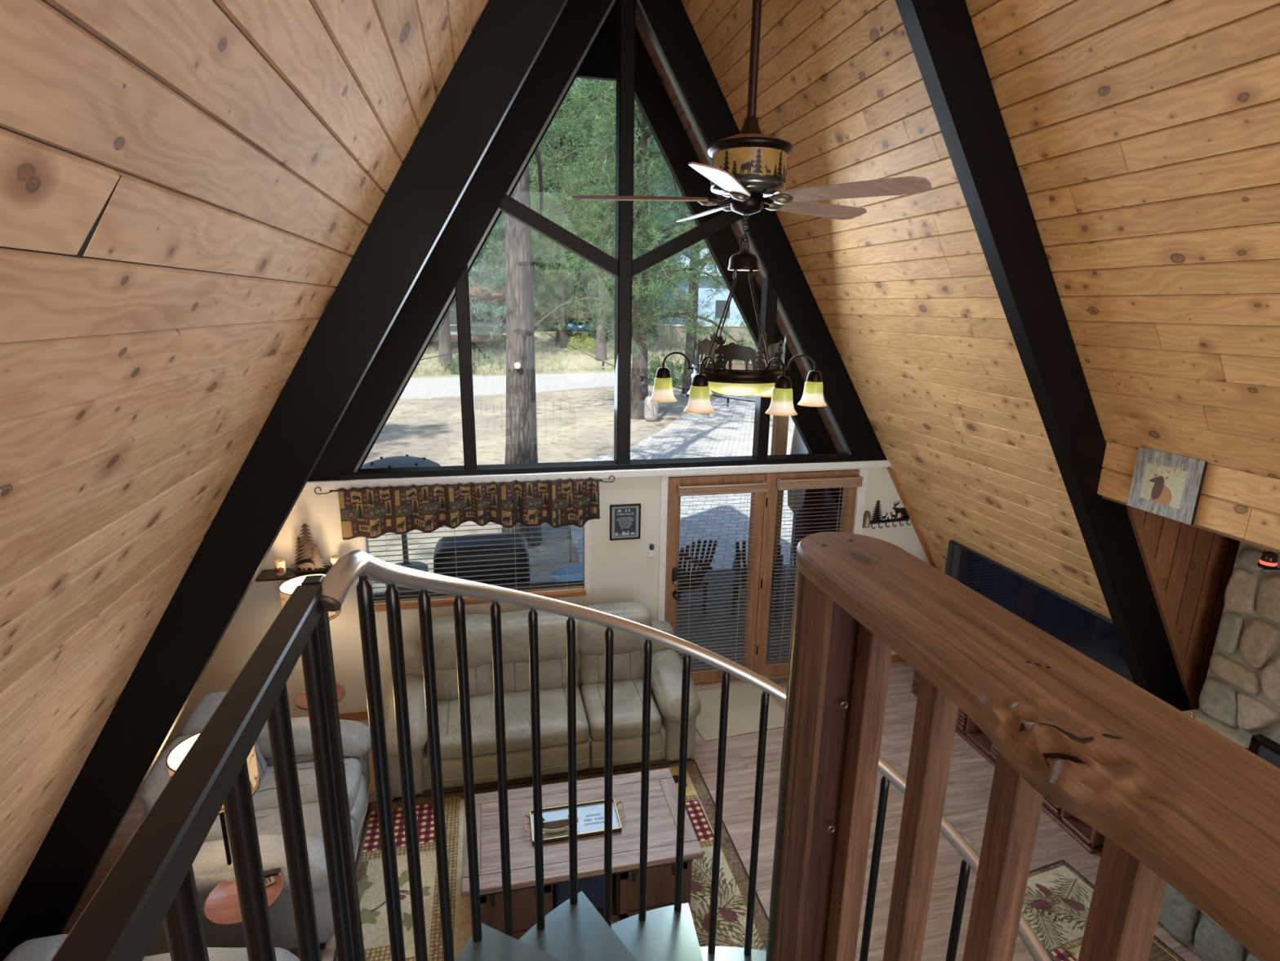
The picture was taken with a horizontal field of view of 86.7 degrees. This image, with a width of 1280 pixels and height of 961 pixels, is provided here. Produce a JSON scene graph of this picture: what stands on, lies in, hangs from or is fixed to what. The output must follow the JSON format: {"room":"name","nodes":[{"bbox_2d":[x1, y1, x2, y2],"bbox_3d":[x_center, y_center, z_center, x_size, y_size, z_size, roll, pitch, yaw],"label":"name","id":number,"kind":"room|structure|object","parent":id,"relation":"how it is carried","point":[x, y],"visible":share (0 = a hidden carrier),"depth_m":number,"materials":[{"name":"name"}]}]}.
{"room":"cabin loft","nodes":[
{"label":"cabin loft","id":0,"kind":"room"},
{"bbox_2d":[0,0,402,342],"bbox_3d":[-1.205,-0.171,1.556,4.018,6.604,11.550,-2,15,-12],"label":"roof","id":1,"kind":"structure","parent":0,"point":[44,1],"depth_m":1.11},
{"bbox_3d":[-2.225,-1.298,6.178,3.816,6.395,1.718,-2,15,-12],"label":"soffit","id":2,"kind":"structure","parent":1,"relation":"attached to","visible":0},
{"bbox_2d":[333,24,603,480],"bbox_3d":[-2.327,-1.170,6.282,4.002,6.715,0.100,-2,15,-12],"label":"rafter","id":3,"kind":"object","parent":2,"relation":"attached to","point":[602,28],"visible":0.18,"depth_m":6.19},
{"bbox_2d":[576,28,616,80],"bbox_3d":[-0.332,-3.954,6.022,0.500,0.700,0.060,-2,15,-12],"label":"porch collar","id":4,"kind":"object","parent":3,"relation":"attached to","point":[600,64],"visible":0.46,"depth_m":6.04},
{"bbox_2d":[0,0,488,921],"bbox_3d":[-0.943,0.135,0.663,3.816,6.395,9.598,-2,15,-12],"label":"ceiling","id":5,"kind":"structure","parent":0,"point":[120,453],"depth_m":1.39,"materials":[{"name":"brown wood"}]},
{"bbox_2d":[0,0,568,960],"bbox_3d":[-1.423,-0.407,2.756,3.823,6.415,0.097,-2,15,-12],"label":"rafter","id":6,"kind":"object","parent":5,"relation":"attached to","point":[508,37],"visible":1,"depth_m":2.78,"materials":[{"name":"wood"}]},
{"bbox_2d":[572,0,931,415],"bbox_3d":[0.451,-1.877,2.812,1.456,3.106,1.421,-2,15,-12],"label":"ceiling fan","id":7,"kind":"object","parent":6,"relation":"hanging from","point":[748,166],"depth_m":2.87,"materials":[{"name":"brown metal"}]},
{"bbox_2d":[306,0,612,481],"bbox_3d":[-1.368,-2.130,5.154,2.542,4.265,0.180,-2,15,-12],"label":"rafter","id":8,"kind":"object","parent":5,"relation":"attached to","point":[579,20],"visible":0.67,"depth_m":5.13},
{"bbox_2d":[166,466,929,740],"bbox_3d":[-0.172,0.958,6.203,7.660,2.100,0.120,-2,15,-12],"label":"wall","id":9,"kind":"structure","parent":0,"point":[622,571],"depth_m":5.80,"materials":[{"name":"paint"}]},
{"bbox_2d":[255,565,331,582],"bbox_3d":[-2.668,0.761,5.403,0.660,0.080,0.200,-2,15,-12],"label":"wall shelf","id":10,"kind":"object","parent":9,"relation":"attached to","point":[268,575],"visible":0.4,"depth_m":5.31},
{"bbox_2d":[274,559,286,575],"bbox_3d":[-2.816,0.679,5.315,0.072,0.119,0.073,-2,15,-12],"label":"candle","id":11,"kind":"object","parent":10,"relation":"on","point":[280,565],"visible":1,"depth_m":5.29,"materials":[{"name":"beige wax"}]},
{"bbox_2d":[291,523,326,573],"bbox_3d":[-2.615,0.528,5.346,0.255,0.399,0.096,-2,15,-12],"label":"sculpture","id":12,"kind":"object","parent":10,"relation":"on","point":[308,562],"visible":1,"depth_m":5.35,"materials":[{"name":"brown metal"}]},
{"bbox_2d":[314,475,614,494],"bbox_3d":[-1.383,0.026,5.576,2.383,0.063,0.078,-2,15,-12],"label":"curtain rod","id":13,"kind":"object","parent":9,"relation":"attached to","point":[601,480],"visible":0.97,"depth_m":5.48,"materials":[{"name":"brown metal"}]},
{"bbox_2d":[337,477,599,539],"bbox_3d":[-1.350,0.226,5.555,2.063,0.423,0.097,-2,15,-12],"label":"valance","id":14,"kind":"object","parent":13,"relation":"hanging from","point":[366,512],"visible":1,"depth_m":5.53,"materials":[{"name":"brown fabric"}]},
{"bbox_2d":[358,519,591,611],"bbox_3d":[-1.371,0.555,5.794,1.905,1.015,0.130,-2,15,-12],"label":"window","id":15,"kind":"structure","parent":9,"relation":"in","point":[362,543],"depth_m":5.95,"materials":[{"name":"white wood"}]},
{"bbox_2d":[366,522,583,602],"bbox_3d":[-1.371,0.546,5.791,1.785,0.915,0.046,-2,15,-12],"label":"window blind","id":16,"kind":"object","parent":15,"relation":"attached to","point":[438,596],"visible":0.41,"depth_m":5.84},
{"bbox_2d":[302,459,893,490],"bbox_3d":[-0.106,-0.053,5.860,5.300,0.090,0.060,-2,15,-12],"label":"trim","id":17,"kind":"structure","parent":9,"relation":"attached to","point":[383,482],"depth_m":5.78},
{"bbox_2d":[337,0,864,479],"bbox_3d":[-0.128,-1.983,5.464,4.600,3.865,0.172,-2,15,-12],"label":"window","id":18,"kind":"structure","parent":9,"relation":"in","point":[622,267],"depth_m":5.50,"materials":[{"name":"metal"}]},
{"bbox_2d":[338,653,905,720],"bbox_3d":[-0.148,1.949,6.395,7.450,0.085,0.015,-2,15,-12],"label":"baseboard","id":19,"kind":"structure","parent":9,"relation":"attached to","point":[357,715],"depth_m":5.88,"materials":[{"name":"brown wood"}]},
{"bbox_2d":[609,503,640,540],"bbox_3d":[-0.130,0.366,5.985,0.275,0.325,0.020,-2,15,-12],"label":"framed sign","id":20,"kind":"object","parent":9,"relation":"attached to","point":[624,519],"visible":1,"depth_m":5.98,"materials":[{"name":"grey"}]},
{"bbox_2d":[614,507,635,536],"bbox_3d":[-0.130,0.367,5.983,0.192,0.255,0.002,-2,15,-12],"label":"print","id":21,"kind":"object","parent":20,"relation":"attached to","point":[624,517],"depth_m":5.98,"materials":[{"name":"grey"}]},
{"bbox_2d":[664,472,765,681],"bbox_3d":[0.685,0.956,6.325,0.925,2.050,0.125,-2,15,-12],"label":"door","id":22,"kind":"structure","parent":9,"relation":"in","point":[672,596],"depth_m":6.26,"materials":[{"name":"brown wood"}]},
{"bbox_2d":[674,480,767,673],"bbox_3d":[0.725,0.929,6.281,0.821,1.855,0.093,-2,15,-12],"label":"door blind","id":23,"kind":"object","parent":9,"relation":"attached to","point":[744,488],"visible":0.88,"depth_m":6.27,"materials":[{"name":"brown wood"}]},
{"bbox_2d":[657,467,868,621],"bbox_3d":[1.150,0.927,6.429,2.010,2.088,0.018,-2,15,-12],"label":"trim","id":24,"kind":"structure","parent":9,"relation":"attached to","point":[861,491],"depth_m":6.21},
{"bbox_2d":[693,469,858,683],"bbox_3d":[1.132,0.927,6.465,1.860,2.070,0.103,-2,15,-12],"label":"door","id":25,"kind":"structure","parent":9,"relation":"in","point":[760,666],"depth_m":6.44,"materials":[{"name":"brown wood"}]},
{"bbox_2d":[766,474,863,666],"bbox_3d":[1.649,0.886,6.484,0.826,1.885,0.093,-2,15,-12],"label":"door blind","id":26,"kind":"object","parent":9,"relation":"attached to","point":[848,482],"visible":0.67,"depth_m":6.34,"materials":[{"name":"brown wood"}]},
{"bbox_2d":[862,510,871,528],"bbox_3d":[2.179,0.373,6.519,0.066,0.170,0.027,-2,15,-12],"label":"carved plaque","id":27,"kind":"object","parent":9,"relation":"attached to","point":[866,520],"visible":1,"depth_m":6.51,"materials":[{"name":"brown wood"}]},
{"bbox_2d":[870,499,911,528],"bbox_3d":[2.433,0.323,6.555,0.456,0.284,0.045,-2,15,-12],"label":"coat rack","id":28,"kind":"object","parent":9,"relation":"attached to","point":[876,519],"visible":1,"depth_m":6.57,"materials":[{"name":"black metal"}]},
{"bbox_2d":[886,466,936,568],"bbox_3d":[2.948,0.858,6.828,1.280,2.080,0.020,-2,15,-12],"label":"trim","id":29,"kind":"structure","parent":9,"relation":"attached to","point":[889,468],"depth_m":6.62,"materials":[{"name":"brown wood"}]},
{"bbox_2d":[355,304,756,592],"bbox_3d":[-7.375,-13.135,59.209,120.000,4.294,110.000,-2,15,-12],"label":"ground","id":30,"kind":"structure","parent":0,"point":[572,425],"depth_m":23.20,"materials":[{"name":"soil"}]},
{"bbox_2d":[441,355,479,374],"bbox_3d":[-10.907,-6.944,41.160,2.313,1.580,1.948,-2,15,-12],"label":"shrub","id":31,"kind":"object","parent":30,"relation":"on","point":[451,364],"visible":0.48,"depth_m":40.78,"materials":[{"name":"green plant"}]},
{"bbox_2d":[431,265,506,342],"bbox_3d":[-14.065,-13.809,52.678,6.800,5.600,7.900,-3,15,-15],"label":"cabin","id":32,"kind":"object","parent":30,"relation":"on","point":[488,323],"visible":0.27,"depth_m":50.79,"materials":[{"name":"grey"}]},
{"bbox_2d":[438,236,506,366],"bbox_3d":[-12.586,-16.916,41.345,9.873,19.773,11.411,-4,15,-18],"label":"pine tree","id":33,"kind":"object","parent":30,"relation":"on","point":[445,344],"visible":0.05,"depth_m":41.83,"materials":[{"name":"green plant"}]},
{"bbox_2d":[474,120,580,319],"bbox_3d":[-11.972,-27.238,61.858,14.206,27.634,14.371,15,20,43],"label":"pine tree","id":34,"kind":"object","parent":30,"relation":"on","point":[502,237],"visible":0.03,"depth_m":61.38,"materials":[{"name":"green plant"}]},
{"bbox_2d":[399,369,683,399],"bbox_3d":[2.432,-6.025,40.241,101.344,0.110,12.090,-4,15,-18],"label":"road","id":35,"kind":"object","parent":30,"relation":"on","point":[441,387],"visible":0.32,"depth_m":35.46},
{"bbox_2d":[468,87,633,347],"bbox_3d":[-5.735,-21.220,52.840,12.042,21.336,14.289,6,15,20],"label":"pine tree","id":36,"kind":"object","parent":30,"relation":"on","point":[562,335],"visible":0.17,"depth_m":51.63,"materials":[{"name":"green plant"}]},
{"bbox_2d":[485,80,636,548],"bbox_3d":[-2.713,-6.301,10.285,5.597,15.375,7.177,-8,17,-31],"label":"pine tree","id":37,"kind":"object","parent":30,"relation":"on","point":[521,442],"visible":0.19,"depth_m":11.19,"materials":[{"name":"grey plant"}]},
{"bbox_2d":[538,328,614,369],"bbox_3d":[-1.008,-2.091,10.781,1.427,0.588,0.043,9,16,28],"label":"handrail","id":38,"kind":"object","parent":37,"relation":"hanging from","point":[566,344],"depth_m":10.78,"materials":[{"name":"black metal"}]},
{"bbox_2d":[533,279,597,319],"bbox_3d":[-7.308,-18.036,67.481,8.500,3.850,4.500,-2,15,-12],"label":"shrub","id":39,"kind":"object","parent":30,"relation":"on","point":[543,304],"visible":0.03,"depth_m":66.19,"materials":[{"name":"green"}]},
{"bbox_2d":[564,333,595,355],"bbox_3d":[-4.283,-10.200,51.476,2.821,2.114,2.822,10,17,32],"label":"shrub","id":40,"kind":"object","parent":30,"relation":"on","point":[587,348],"visible":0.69,"depth_m":50.96,"materials":[{"name":"yellow plant"}]},
{"bbox_2d":[413,336,756,375],"bbox_3d":[-5.149,-9.441,49.998,44.355,2.400,16.510,-4,15,-20],"label":"dry grass","id":41,"kind":"structure","parent":30,"relation":"on","point":[591,366],"depth_m":46.21,"materials":[{"name":"plant"}]},
{"bbox_2d":[567,318,607,335],"bbox_3d":[-5.084,-13.577,59.891,4.400,1.450,1.640,-4,15,-18],"label":"car","id":42,"kind":"object","parent":30,"relation":"on","point":[570,326],"visible":0.44,"depth_m":59.08,"materials":[{"name":"blue paint"}]},
{"bbox_2d":[533,78,672,332],"bbox_3d":[-4.247,-26.101,61.914,16.399,25.285,16.616,8,16,26],"label":"pine tree","id":43,"kind":"object","parent":30,"relation":"on","point":[595,80],"visible":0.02,"depth_m":63.77,"materials":[{"name":"green plant"}]},
{"bbox_2d":[538,77,681,360],"bbox_3d":[-2.107,-18.656,45.737,10.127,20.955,9.486,0,14,-3],"label":"pine tree","id":44,"kind":"object","parent":30,"relation":"on","point":[601,349],"visible":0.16,"depth_m":45.13,"materials":[{"name":"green plant"}]},
{"bbox_2d":[471,78,758,419],"bbox_3d":[-0.144,-10.844,23.384,10.106,17.720,13.253,-10,18,-37],"label":"pine tree","id":45,"kind":"object","parent":30,"relation":"on","point":[641,299],"visible":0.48,"depth_m":22.88,"materials":[{"name":"green plant"}]},
{"bbox_2d":[567,93,688,339],"bbox_3d":[-0.916,-22.844,57.754,11.497,22.107,11.365,1,14,1],"label":"pine tree","id":46,"kind":"object","parent":30,"relation":"on","point":[650,140],"visible":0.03,"depth_m":56.59,"materials":[{"name":"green plant"}]},
{"bbox_2d":[644,395,657,421],"bbox_3d":[0.414,-2.659,25.087,0.500,0.950,0.500,-2,15,-12],"label":"utility box","id":47,"kind":"object","parent":30,"relation":"on","point":[651,408],"visible":0.75,"depth_m":24.90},
{"bbox_2d":[576,104,729,397],"bbox_3d":[2.619,-12.964,29.920,11.691,18.678,10.579,4,15,10],"label":"pine tree","id":48,"kind":"object","parent":30,"relation":"on","point":[686,384],"visible":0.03,"depth_m":31.15,"materials":[{"name":"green plant"}]},
{"bbox_2d":[631,351,684,386],"bbox_3d":[1.019,-6.079,37.350,3.450,2.180,2.984,-2,15,-12],"label":"shrub","id":49,"kind":"object","parent":30,"relation":"on","point":[653,369],"visible":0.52,"depth_m":36.91,"materials":[{"name":"green plant"}]},
{"bbox_2d":[553,394,795,571],"bbox_3d":[7.758,-2.496,26.762,14.254,0.130,38.940,5,15,15],"label":"driveway","id":50,"kind":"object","parent":30,"relation":"on","point":[727,431],"visible":0.24,"depth_m":19.36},
{"bbox_2d":[648,248,746,335],"bbox_3d":[6.359,-18.257,65.675,12.200,8.000,7.800,-2,15,-12],"label":"house","id":51,"kind":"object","parent":30,"relation":"on","point":[720,300],"visible":0.27,"depth_m":62.89,"materials":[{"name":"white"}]},
{"bbox_2d":[657,324,756,349],"bbox_3d":[6.920,-11.777,55.776,11.300,1.980,0.100,-3,15,-16],"label":"fence","id":52,"kind":"object","parent":30,"relation":"on","point":[735,327],"visible":0.23,"depth_m":54.86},
{"bbox_2d":[373,564,795,667],"bbox_3d":[0.014,1.675,7.979,10.075,0.035,2.760,-2,15,-12],"label":"floor","id":53,"kind":"structure","parent":0,"point":[786,566],"depth_m":8.16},
{"bbox_2d":[360,454,440,593],"bbox_3d":[-2.607,0.715,7.523,0.860,1.960,0.860,-2,15,-12],"label":"patio heater","id":54,"kind":"object","parent":53,"relation":"on","point":[403,461],"visible":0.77,"depth_m":7.31,"materials":[{"name":"grey metal"}]},
{"bbox_2d":[360,455,440,468],"bbox_3d":[-2.592,-0.181,7.293,0.860,0.110,0.860,-2,15,-12],"label":"hood","id":55,"kind":"object","parent":54,"relation":"attached to","point":[403,461],"depth_m":7.20,"materials":[{"name":"metal"}]},
{"bbox_2d":[433,533,530,586],"bbox_3d":[-1.760,1.179,7.628,1.040,1.125,0.640,-2,15,-12],"label":"grill cover","id":56,"kind":"object","parent":53,"relation":"on","point":[517,535],"visible":0.34,"depth_m":7.30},
{"bbox_2d":[551,564,582,582],"bbox_3d":[-0.624,1.382,7.628,0.720,0.684,0.720,-2,15,-12],"label":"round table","id":57,"kind":"object","parent":53,"relation":"on","point":[580,566],"visible":0.1,"depth_m":7.58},
{"bbox_2d":[677,538,717,613],"bbox_3d":[0.473,1.100,8.057,0.580,1.054,0.741,-8,17,-32],"label":"porch chair","id":58,"kind":"object","parent":53,"relation":"on","point":[710,540],"visible":0.48,"depth_m":7.81,"materials":[{"name":"black wood"}]},
{"bbox_2d":[731,539,783,619],"bbox_3d":[1.417,1.086,8.169,0.580,1.054,0.741,4,15,12],"label":"porch chair","id":59,"kind":"object","parent":53,"relation":"on","point":[736,543],"visible":0.46,"depth_m":8.00,"materials":[{"name":"black wood"}]},
{"bbox_2d":[770,415,789,569],"bbox_3d":[1.782,0.155,8.895,0.160,2.520,0.140,-2,15,-12],"label":"porch post","id":60,"kind":"object","parent":53,"relation":"on","point":[780,423],"visible":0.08,"depth_m":8.69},
{"bbox_2d":[787,425,808,580],"bbox_3d":[2.060,0.071,8.917,0.260,2.660,0.260,-2,15,-12],"label":"patio umbrella","id":61,"kind":"object","parent":53,"relation":"on","point":[797,446],"visible":0.29,"depth_m":8.85,"materials":[{"name":"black fabric"}]},
{"bbox_2d":[793,452,840,569],"bbox_3d":[2.479,0.348,9.193,0.648,2.120,0.597,-2,15,-12],"label":"patio umbrella","id":62,"kind":"object","parent":53,"relation":"on","point":[826,500],"visible":0.12,"depth_m":8.96,"materials":[{"name":"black fabric"}]},
{"bbox_2d":[62,661,1202,960],"bbox_3d":[1.012,3.208,1.969,8.300,0.120,9.700,-2,15,-12],"label":"floor","id":63,"kind":"structure","parent":0,"point":[971,775],"depth_m":4.82,"materials":[{"name":"beige wood"}]},
{"bbox_2d":[3,933,299,960],"bbox_3d":[-1.999,2.366,2.671,1.037,1.068,1.041,-2,15,-12],"label":"recliner","id":64,"kind":"object","parent":63,"relation":"on","point":[42,948],"visible":0.54,"depth_m":2.71,"materials":[{"name":"fabric"}]},
{"bbox_2d":[165,731,283,926],"bbox_3d":[-2.078,1.974,3.486,0.563,1.419,0.403,10,17,30],"label":"floor lamp","id":65,"kind":"object","parent":63,"relation":"on","point":[221,908],"visible":0.27,"depth_m":3.42,"materials":[{"name":"wood"}]},
{"bbox_2d":[168,746,259,811],"bbox_3d":[-2.143,1.471,3.422,0.373,0.205,0.373,-2,15,-12],"label":"shade","id":66,"kind":"object","parent":65,"relation":"attached to","point":[177,757],"depth_m":3.43,"materials":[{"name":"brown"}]},
{"bbox_2d":[122,691,371,956],"bbox_3d":[-2.303,1.966,4.212,1.041,1.068,1.460,-2,15,-12],"label":"loveseat","id":67,"kind":"object","parent":63,"relation":"on","point":[211,867],"visible":0.4,"depth_m":3.79,"materials":[{"name":"fabric"}]},
{"bbox_2d":[204,813,228,842],"bbox_3d":[-2.520,1.947,3.929,0.333,0.360,0.422,-2,15,-12],"label":"cushion","id":68,"kind":"object","parent":67,"relation":"on","point":[215,833],"depth_m":3.79,"materials":[{"name":"fabric"}]},
{"bbox_2d":[252,742,266,797],"bbox_3d":[-2.614,1.841,4.335,0.334,0.360,0.422,-2,15,-12],"label":"cushion","id":69,"kind":"object","parent":67,"relation":"on","point":[260,748],"depth_m":4.45,"materials":[{"name":"fabric"}]},
{"bbox_2d":[254,802,350,837],"bbox_3d":[-2.151,2.154,4.069,0.740,0.230,0.422,-2,15,-12],"label":"seat cushion","id":70,"kind":"object","parent":67,"relation":"on","point":[268,819],"depth_m":4.07,"materials":[{"name":"fabric"}]},
{"bbox_2d":[252,757,361,810],"bbox_3d":[-2.246,2.051,4.475,0.740,0.226,0.422,-2,15,-12],"label":"seat cushion","id":71,"kind":"object","parent":67,"relation":"on","point":[265,797],"depth_m":4.43,"materials":[{"name":"fabric"}]},
{"bbox_2d":[278,573,345,710],"bbox_3d":[-2.491,1.469,5.229,0.418,1.519,0.558,-2,15,-12],"label":"floor lamp","id":72,"kind":"object","parent":63,"relation":"on","point":[286,588],"visible":0.2,"depth_m":5.17,"materials":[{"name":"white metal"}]},
{"bbox_2d":[280,597,340,618],"bbox_3d":[-2.506,0.916,5.163,0.403,0.205,0.403,-2,15,-12],"label":"shade","id":73,"kind":"object","parent":72,"relation":"attached to","point":[332,615],"depth_m":5.10,"materials":[{"name":"brown"}]},
{"bbox_2d":[383,601,701,799],"bbox_3d":[-0.770,1.680,5.427,2.400,1.068,0.999,-2,15,-12],"label":"reclining sofa","id":74,"kind":"object","parent":63,"relation":"on","point":[628,649],"visible":0.68,"depth_m":5.31,"materials":[{"name":"beige leather"}]},
{"bbox_2d":[435,662,493,699],"bbox_3d":[-1.434,1.559,5.509,0.502,0.360,0.329,-2,15,-12],"label":"cushion","id":75,"kind":"object","parent":74,"relation":"on","point":[481,683],"depth_m":5.37,"materials":[{"name":"beige leather"}]},
{"bbox_2d":[426,684,588,759],"bbox_3d":[-1.026,1.858,5.296,1.182,0.229,0.700,-2,15,-12],"label":"seat cushion","id":76,"kind":"object","parent":74,"relation":"on","point":[553,697],"depth_m":5.09,"materials":[{"name":"beige leather"}]},
{"bbox_2d":[502,653,578,692],"bbox_3d":[-0.853,1.536,5.637,0.672,0.360,0.329,-2,15,-12],"label":"cushion","id":77,"kind":"object","parent":74,"relation":"on","point":[516,666],"depth_m":5.49,"materials":[{"name":"beige leather"}]},
{"bbox_2d":[579,650,643,684],"bbox_3d":[-0.243,1.511,5.772,0.562,0.360,0.330,-2,15,-12],"label":"cushion","id":78,"kind":"object","parent":74,"relation":"on","point":[628,665],"depth_m":5.63,"materials":[{"name":"beige leather"}]},
{"bbox_2d":[580,677,662,740],"bbox_3d":[-0.168,1.824,5.487,0.562,0.228,0.700,-2,15,-12],"label":"seat cushion","id":79,"kind":"object","parent":74,"relation":"on","point":[627,691],"depth_m":5.28,"materials":[{"name":"beige leather"}]},
{"bbox_2d":[333,759,768,960],"bbox_3d":[-0.461,2.644,3.811,2.551,0.010,2.900,-2,15,-12],"label":"area rug","id":80,"kind":"object","parent":63,"relation":"on","point":[700,806],"visible":0.41,"depth_m":4.29,"materials":[{"name":"beige fabric"}]},
{"bbox_2d":[461,768,703,939],"bbox_3d":[-0.380,2.303,4.175,1.350,0.469,0.760,-2,15,-12],"label":"coffee table","id":81,"kind":"object","parent":80,"relation":"on","point":[626,788],"visible":0.59,"depth_m":3.95,"materials":[{"name":"brown wood"}]},
{"bbox_2d":[523,798,626,844],"bbox_3d":[-0.393,2.050,4.109,0.609,0.051,0.257,-2,15,-12],"label":"serving tray","id":82,"kind":"object","parent":81,"relation":"on","point":[590,815],"visible":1,"depth_m":4.13,"materials":[{"name":"gold metal"}]},
{"bbox_2d":[542,815,577,832],"bbox_3d":[-0.495,2.029,4.019,0.260,0.113,0.074,-2,15,-12],"label":"canoe","id":83,"kind":"object","parent":82,"relation":"on","point":[558,825],"visible":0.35,"depth_m":4.01,"materials":[{"name":"brown wood"}]},
{"bbox_2d":[552,875,604,909],"bbox_3d":[-0.377,2.357,4.126,0.310,0.265,0.400,-2,15,-12],"label":"storage box","id":84,"kind":"object","parent":81,"relation":"on","point":[593,888],"visible":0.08,"depth_m":3.93,"materials":[{"name":"blue fabric"}]},
{"bbox_2d":[320,549,1052,960],"bbox_3d":[0.280,1.620,1.543,1.630,3.144,1.668,-2,15,-12],"label":"spiral staircase","id":85,"kind":"structure","parent":63,"relation":"on","point":[575,930],"depth_m":1.79,"materials":[{"name":"metal"}]},
{"bbox_2d":[695,683,784,741],"bbox_3d":[0.842,2.069,6.135,0.860,0.010,0.720,-4,15,-17],"label":"door mat","id":86,"kind":"object","parent":63,"relation":"on","point":[744,700],"visible":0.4,"depth_m":6.07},
{"bbox_2d":[911,668,1105,853],"bbox_3d":[2.994,2.051,5.508,0.412,0.425,2.040,-2,15,-12],"label":"media console","id":87,"kind":"object","parent":63,"relation":"on","point":[1089,838],"visible":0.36,"depth_m":4.92,"materials":[{"name":"brown wood"}]},
{"bbox_2d":[944,539,1133,683],"bbox_3d":[2.990,1.306,5.329,0.140,1.107,1.930,-2,15,-12],"label":"television","id":88,"kind":"object","parent":87,"relation":"on","point":[1090,633],"visible":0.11,"depth_m":5.09,"materials":[{"name":"black"}]},
{"bbox_2d":[1021,859,1185,960],"bbox_3d":[2.645,2.677,3.877,0.746,0.010,1.129,-4,15,-19],"label":"rug","id":89,"kind":"object","parent":63,"relation":"on","point":[1057,900],"visible":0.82,"depth_m":4.12,"materials":[{"name":"beige fabric"}]},
{"bbox_2d":[1157,541,1279,960],"bbox_3d":[3.911,1.524,3.359,1.510,2.543,1.980,-2,15,-12],"label":"stone fireplace","id":90,"kind":"object","parent":63,"relation":"on","point":[1239,698],"visible":0.48,"depth_m":3.82,"materials":[{"name":"stone"}]},
{"bbox_2d":[1257,548,1279,569],"bbox_3d":[3.359,0.404,3.586,0.161,0.163,0.079,-2,15,-12],"label":"lantern","id":91,"kind":"object","parent":90,"relation":"attached to","point":[1268,560],"visible":0.99,"depth_m":3.56,"materials":[{"name":"brown metal"}]},
{"bbox_2d":[635,8,865,462],"bbox_3d":[1.514,-1.456,7.005,3.823,6.407,1.718,-2,15,-12],"label":"soffit","id":92,"kind":"structure","parent":0,"point":[641,28],"depth_m":6.34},
{"bbox_2d":[603,0,843,516],"bbox_3d":[1.576,-1.329,7.148,4.002,6.715,0.100,-2,15,-12],"label":"rafter","id":93,"kind":"object","parent":92,"relation":"attached to","point":[651,96],"visible":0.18,"depth_m":6.51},
{"bbox_2d":[636,0,1279,460],"bbox_3d":[2.635,-0.327,2.407,4.018,6.604,11.550,-2,15,-12],"label":"roof","id":94,"kind":"structure","parent":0,"point":[690,0],"depth_m":3.01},
{"bbox_2d":[680,0,1279,704],"bbox_3d":[2.796,-0.023,1.491,3.823,6.407,9.598,-2,15,-12],"label":"ceiling","id":95,"kind":"structure","parent":0,"point":[964,438],"depth_m":3.32,"materials":[{"name":"brown wood"}]},
{"bbox_2d":[639,0,886,460],"bbox_3d":[1.111,-2.231,5.704,2.542,4.265,0.180,-2,15,-12],"label":"rafter","id":96,"kind":"object","parent":95,"relation":"attached to","point":[669,20],"visible":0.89,"depth_m":5.70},
{"bbox_2d":[895,0,1191,711],"bbox_3d":[2.307,-0.559,3.583,3.823,6.415,0.097,-2,15,-12],"label":"rafter","id":97,"kind":"object","parent":95,"relation":"attached to","point":[941,34],"visible":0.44,"depth_m":3.39,"materials":[{"name":"wood"}]},
{"bbox_2d":[1139,509,1239,699],"bbox_3d":[3.608,1.226,4.334,2.030,2.626,0.020,-2,15,-12],"label":"wall","id":98,"kind":"structure","parent":0,"point":[1195,565],"depth_m":4.11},
{"bbox_2d":[1125,505,1199,710],"bbox_3d":[3.454,1.276,4.280,1.580,2.550,0.030,-2,15,-12],"label":"trim","id":99,"kind":"structure","parent":98,"relation":"attached to","point":[1135,514],"depth_m":4.05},
{"bbox_2d":[1127,446,1208,524],"bbox_3d":[2.587,0.019,3.344,0.023,0.313,0.336,-2,15,-12],"label":"picture","id":100,"kind":"object","parent":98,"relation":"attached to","point":[1168,485],"visible":1,"depth_m":3.32},
{"bbox_2d":[1139,460,1187,508],"bbox_3d":[2.576,0.010,3.341,0.001,0.210,0.210,-2,15,-12],"label":"print","id":101,"kind":"object","parent":100,"relation":"attached to","point":[1163,484],"depth_m":3.34},
{"bbox_2d":[1097,440,1279,550],"bbox_3d":[2.771,0.184,2.741,0.040,0.304,2.070,-2,15,-12],"label":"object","id":102,"kind":"structure","parent":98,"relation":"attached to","point":[1237,503],"depth_m":3.08,"materials":[{"name":"brown wood"}]},
{"bbox_2d":[1102,496,1279,553],"bbox_3d":[3.824,0.293,3.024,2.127,0.025,2.090,-2,15,-12],"label":"trim","id":103,"kind":"structure","parent":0,"point":[1104,497],"depth_m":3.15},
{"bbox_3d":[1.502,1.845,-1.183,5.100,0.140,4.200,-2,15,-12],"label":"floor","id":104,"kind":"structure","parent":0,"visible":0},
{"bbox_2d":[50,574,365,960],"bbox_3d":[-0.327,0.897,0.438,0.038,1.174,1.530,-2,15,-12],"label":"guard rail","id":105,"kind":"object","parent":104,"relation":"on","point":[151,882],"visible":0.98,"depth_m":0.69,"materials":[{"name":"black metal"}]},
{"bbox_2d":[773,531,1279,960],"bbox_3d":[0.504,0.839,0.652,0.209,1.148,1.598,-2,15,-12],"label":"wooden railing","id":106,"kind":"object","parent":104,"relation":"on","point":[1174,800],"visible":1,"depth_m":0.83,"materials":[{"name":"brown wood"}]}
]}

